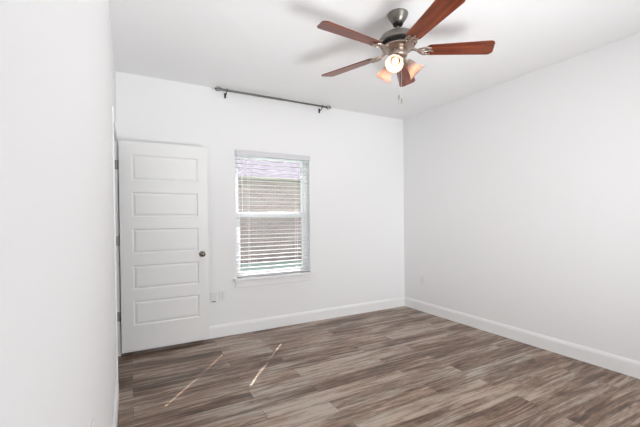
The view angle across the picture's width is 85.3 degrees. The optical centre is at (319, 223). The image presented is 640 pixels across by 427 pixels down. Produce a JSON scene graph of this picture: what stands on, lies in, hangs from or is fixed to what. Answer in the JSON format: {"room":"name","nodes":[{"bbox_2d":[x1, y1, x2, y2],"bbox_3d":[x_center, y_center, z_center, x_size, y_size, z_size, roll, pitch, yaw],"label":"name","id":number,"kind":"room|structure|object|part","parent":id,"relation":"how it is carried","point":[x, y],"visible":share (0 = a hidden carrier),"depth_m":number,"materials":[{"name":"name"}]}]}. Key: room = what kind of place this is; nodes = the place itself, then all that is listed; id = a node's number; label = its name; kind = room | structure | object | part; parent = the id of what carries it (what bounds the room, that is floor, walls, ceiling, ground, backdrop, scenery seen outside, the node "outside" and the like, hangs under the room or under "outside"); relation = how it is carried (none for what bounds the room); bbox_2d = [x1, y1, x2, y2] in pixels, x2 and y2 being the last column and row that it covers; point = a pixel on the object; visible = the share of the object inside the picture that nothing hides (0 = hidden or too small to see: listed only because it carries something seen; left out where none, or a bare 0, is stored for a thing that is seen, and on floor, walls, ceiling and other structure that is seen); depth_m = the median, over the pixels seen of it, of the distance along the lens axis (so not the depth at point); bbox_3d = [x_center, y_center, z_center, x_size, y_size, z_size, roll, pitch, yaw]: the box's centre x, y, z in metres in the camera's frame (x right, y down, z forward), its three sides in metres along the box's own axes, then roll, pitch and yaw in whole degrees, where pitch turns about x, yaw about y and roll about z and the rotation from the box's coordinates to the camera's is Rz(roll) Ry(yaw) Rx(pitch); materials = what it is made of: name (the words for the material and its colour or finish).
{"room":"empty bedroom","nodes":[
{"label":"empty bedroom","id":0,"kind":"room"},
{"bbox_2d":[0,0,116,426],"bbox_3d":[-0.600,-0.079,0.757,0.115,2.740,5.905,-1,1,-29],"label":"wall","id":1,"kind":"structure","parent":0,"point":[58,82],"depth_m":0.56,"materials":[{"name":"white paint"}]},
{"bbox_2d":[112,380,118,426],"bbox_3d":[-0.297,1.226,0.377,0.014,0.135,4.931,-1,1,-29],"label":"baseboard","id":2,"kind":"structure","parent":1,"relation":"attached to","point":[116,404],"depth_m":2.25,"materials":[{"name":"white paint"}]},
{"bbox_2d":[112,107,120,379],"bbox_3d":[-1.777,0.213,2.917,0.140,2.125,0.952,-1,1,-29],"label":"trim","id":3,"kind":"structure","parent":1,"relation":"attached to","point":[114,129],"depth_m":3.29,"materials":[{"name":"white paint"}]},
{"bbox_2d":[115,71,403,339],"bbox_3d":[-1.034,-0.115,3.969,5.092,2.740,0.150,-1,1,-29],"label":"wall","id":4,"kind":"structure","parent":0,"point":[355,167],"depth_m":4.37,"materials":[{"name":"white paint"}]},
{"bbox_2d":[115,140,209,352],"bbox_3d":[-1.564,0.216,3.486,0.855,2.018,0.157,-1,1,-29],"label":"door","id":5,"kind":"structure","parent":4,"relation":"in","point":[162,241],"depth_m":3.47,"materials":[{"name":"white paint"}]},
{"bbox_3d":[-1.221,0.322,3.619,0.062,0.062,0.061,-1,1,-29],"label":"knob","id":6,"kind":"part","parent":5,"relation":"part of","materials":[{"name":"silver metal"}]},
{"bbox_2d":[210,292,216,302],"bbox_3d":[-1.164,0.812,3.809,0.072,0.116,0.019,-1,1,-29],"label":"cable wall plate","id":7,"kind":"object","parent":4,"relation":"attached to","point":[213,295],"visible":1,"depth_m":3.81,"materials":[{"name":"white plastic"}]},
{"bbox_2d":[219,290,224,300],"bbox_3d":[-1.086,0.799,3.857,0.072,0.116,0.009,-1,1,-29],"label":"electrical outlet","id":8,"kind":"object","parent":4,"relation":"attached to","point":[221,292],"visible":1,"depth_m":3.85,"materials":[{"name":"white plastic"}]},
{"bbox_2d":[121,297,403,353],"bbox_3d":[-0.348,1.178,4.260,3.647,0.135,0.014,-1,1,-29],"label":"baseboard","id":9,"kind":"structure","parent":4,"relation":"attached to","point":[228,329],"depth_m":4.28,"materials":[{"name":"white paint"}]},
{"bbox_2d":[215,87,330,112],"bbox_3d":[-0.508,-1.440,4.099,1.445,0.085,0.110,-1,1,-29],"label":"curtain rod","id":10,"kind":"object","parent":4,"relation":"attached to","point":[220,89],"visible":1,"depth_m":4.00,"materials":[{"name":"grey metal"}]},
{"bbox_2d":[234,156,314,287],"bbox_3d":[-0.560,-0.052,4.191,1.005,1.550,0.196,-1,1,-29],"label":"window","id":11,"kind":"structure","parent":4,"relation":"in","point":[247,281],"depth_m":4.20,"materials":[{"name":"white plastic"}]},
{"bbox_3d":[-0.601,-0.435,4.253,0.865,0.715,0.023,-1,1,-29],"label":"sash","id":12,"kind":"part","parent":11,"relation":"part of","materials":[{"name":"white plastic"}]},
{"bbox_3d":[-0.582,0.231,4.239,0.865,0.733,0.024,-1,1,-29],"label":"sash","id":13,"kind":"part","parent":11,"relation":"part of","materials":[{"name":"white plastic"}]},
{"bbox_2d":[235,149,309,276],"bbox_3d":[-0.548,-0.115,4.174,0.949,1.443,0.080,-1,1,-29],"label":"blind","id":14,"kind":"object","parent":11,"relation":"attached to","point":[241,153],"visible":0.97,"depth_m":4.14,"materials":[{"name":"white plastic"}]},
{"bbox_3d":[-0.827,-0.092,4.036,0.002,1.381,0.055,-1,1,-29],"label":"ladder cord","id":15,"kind":"part","parent":14,"relation":"part of","materials":[{"name":"white fabric"}]},
{"bbox_3d":[-0.549,0.599,4.193,0.921,0.014,0.050,-1,1,-29],"label":"rail","id":16,"kind":"part","parent":14,"relation":"part of","materials":[{"name":"white plastic"}]},
{"bbox_3d":[-0.296,-0.101,4.326,0.002,1.381,0.055,-1,1,-29],"label":"ladder cord","id":17,"kind":"part","parent":14,"relation":"part of","materials":[{"name":"white fabric"}]},
{"bbox_3d":[-0.240,-0.439,4.315,0.016,0.685,0.016,-1,1,-29],"label":"lift cord","id":18,"kind":"part","parent":14,"relation":"part of","materials":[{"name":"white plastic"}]},
{"bbox_2d":[108,0,639,119],"bbox_3d":[0.453,-1.541,1.322,5.207,0.150,6.205,-1,1,-29],"label":"ceiling","id":19,"kind":"structure","parent":0,"point":[272,48],"depth_m":2.85,"materials":[{"name":"white paint"}]},
{"bbox_2d":[317,0,494,103],"bbox_3d":[0.530,-1.166,2.432,1.254,0.629,1.277,-1,1,-29],"label":"ceiling fan","id":20,"kind":"object","parent":19,"relation":"hanging from","point":[396,43],"visible":1,"depth_m":2.39,"materials":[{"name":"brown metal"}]},
{"bbox_3d":[0.231,-1.222,2.745,0.484,0.035,0.137,0,1,37],"label":"blade","id":21,"kind":"part","parent":20,"relation":"part of","materials":[{"name":"brown wood"}]},
{"bbox_3d":[0.200,-1.215,2.227,0.479,0.035,0.148,-1,1,-29],"label":"blade","id":22,"kind":"part","parent":20,"relation":"part of","materials":[{"name":"brown wood"}]},
{"bbox_3d":[0.421,-1.225,2.564,0.090,0.051,0.158,-1,1,-29],"label":"blade arm","id":23,"kind":"part","parent":20,"relation":"part of","materials":[{"name":"silver metal"}]},
{"bbox_3d":[0.417,-1.222,2.376,0.165,0.051,0.082,-1,1,-29],"label":"blade arm","id":24,"kind":"part","parent":20,"relation":"part of","materials":[{"name":"silver metal"}]},
{"bbox_3d":[0.480,-1.094,2.562,0.124,0.131,0.131,-1,1,-29],"label":"lamp shade","id":25,"kind":"part","parent":20,"relation":"part of","materials":[{"name":"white glass"}]},
{"bbox_3d":[0.507,-1.092,2.345,0.127,0.131,0.122,-1,1,-29],"label":"lamp shade","id":26,"kind":"part","parent":20,"relation":"part of","materials":[{"name":"white glass"}]},
{"bbox_3d":[0.514,-1.111,2.369,0.052,0.056,0.048,-1,1,-29],"label":"bulb","id":27,"kind":"part","parent":20,"relation":"part of","materials":[{"name":"white glass"}]},
{"bbox_3d":[0.554,-1.238,2.464,0.226,0.026,0.226,-1,1,-29],"label":"plate","id":28,"kind":"part","parent":20,"relation":"part of","materials":[{"name":"silver metal"}]},
{"bbox_3d":[0.707,-1.228,2.864,0.137,0.035,0.484,0,1,17],"label":"blade","id":29,"kind":"part","parent":20,"relation":"part of","materials":[{"name":"brown wood"}]},
{"bbox_3d":[0.586,-1.220,2.302,0.087,0.054,0.159,-1,1,-29],"label":"blade arm","id":30,"kind":"part","parent":20,"relation":"part of","materials":[{"name":"silver metal"}]},
{"bbox_3d":[0.681,-1.095,2.474,0.130,0.131,0.121,-1,1,-29],"label":"lamp shade","id":31,"kind":"part","parent":20,"relation":"part of","materials":[{"name":"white glass"}]},
{"bbox_3d":[0.718,-1.226,2.450,0.164,0.051,0.082,-1,1,-2],"label":"blade arm","id":32,"kind":"part","parent":20,"relation":"part of","materials":[{"name":"silver metal"}]},
{"bbox_3d":[0.650,-1.206,2.048,0.137,0.040,0.484,-1,1,-17],"label":"blade","id":33,"kind":"part","parent":20,"relation":"part of","materials":[{"name":"brown wood"}]},
{"bbox_3d":[0.981,-1.225,2.431,0.484,0.035,0.137,-1,1,1],"label":"blade","id":34,"kind":"part","parent":20,"relation":"part of","materials":[{"name":"brown wood"}]},
{"bbox_2d":[117,306,639,426],"bbox_3d":[0.481,1.333,1.358,5.207,0.120,6.205,-1,1,-29],"label":"floor","id":35,"kind":"structure","parent":0,"point":[403,366],"depth_m":2.75,"materials":[{"name":"plastic"}]},
{"bbox_2d":[403,32,639,361],"bbox_3d":[2.702,-0.133,2.560,0.115,2.740,6.205,-1,1,-29],"label":"wall","id":36,"kind":"structure","parent":0,"point":[522,193],"depth_m":3.41,"materials":[{"name":"white paint"}]},
{"bbox_2d":[421,276,424,283],"bbox_3d":[1.419,0.784,4.808,0.009,0.116,0.072,-1,1,-29],"label":"electrical outlet","id":37,"kind":"object","parent":36,"relation":"attached to","point":[422,277],"visible":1,"depth_m":4.80,"materials":[{"name":"white plastic"}]},
{"bbox_2d":[404,297,639,378],"bbox_3d":[2.658,1.170,2.545,0.014,0.135,5.905,-1,1,-29],"label":"baseboard","id":38,"kind":"structure","parent":36,"relation":"attached to","point":[616,363],"depth_m":3.43,"materials":[{"name":"white paint"}]},
{"label":"outside","id":39,"kind":"structure","parent":0,"visible":0},
{"bbox_2d":[241,259,301,271],"bbox_3d":[-3.200,1.198,14.245,36.000,0.100,19.945,-1,1,-29],"label":"lawn","id":40,"kind":"structure","parent":39,"point":[282,262],"depth_m":9.78,"materials":[{"name":"green plant"}]},
{"bbox_2d":[238,158,301,262],"bbox_3d":[-3.530,-1.305,14.773,25.000,4.900,9.870,-1,1,-29],"label":"house","id":41,"kind":"structure","parent":40,"relation":"on","point":[279,200],"depth_m":10.79,"materials":[{"name":"brick"}]}
]}

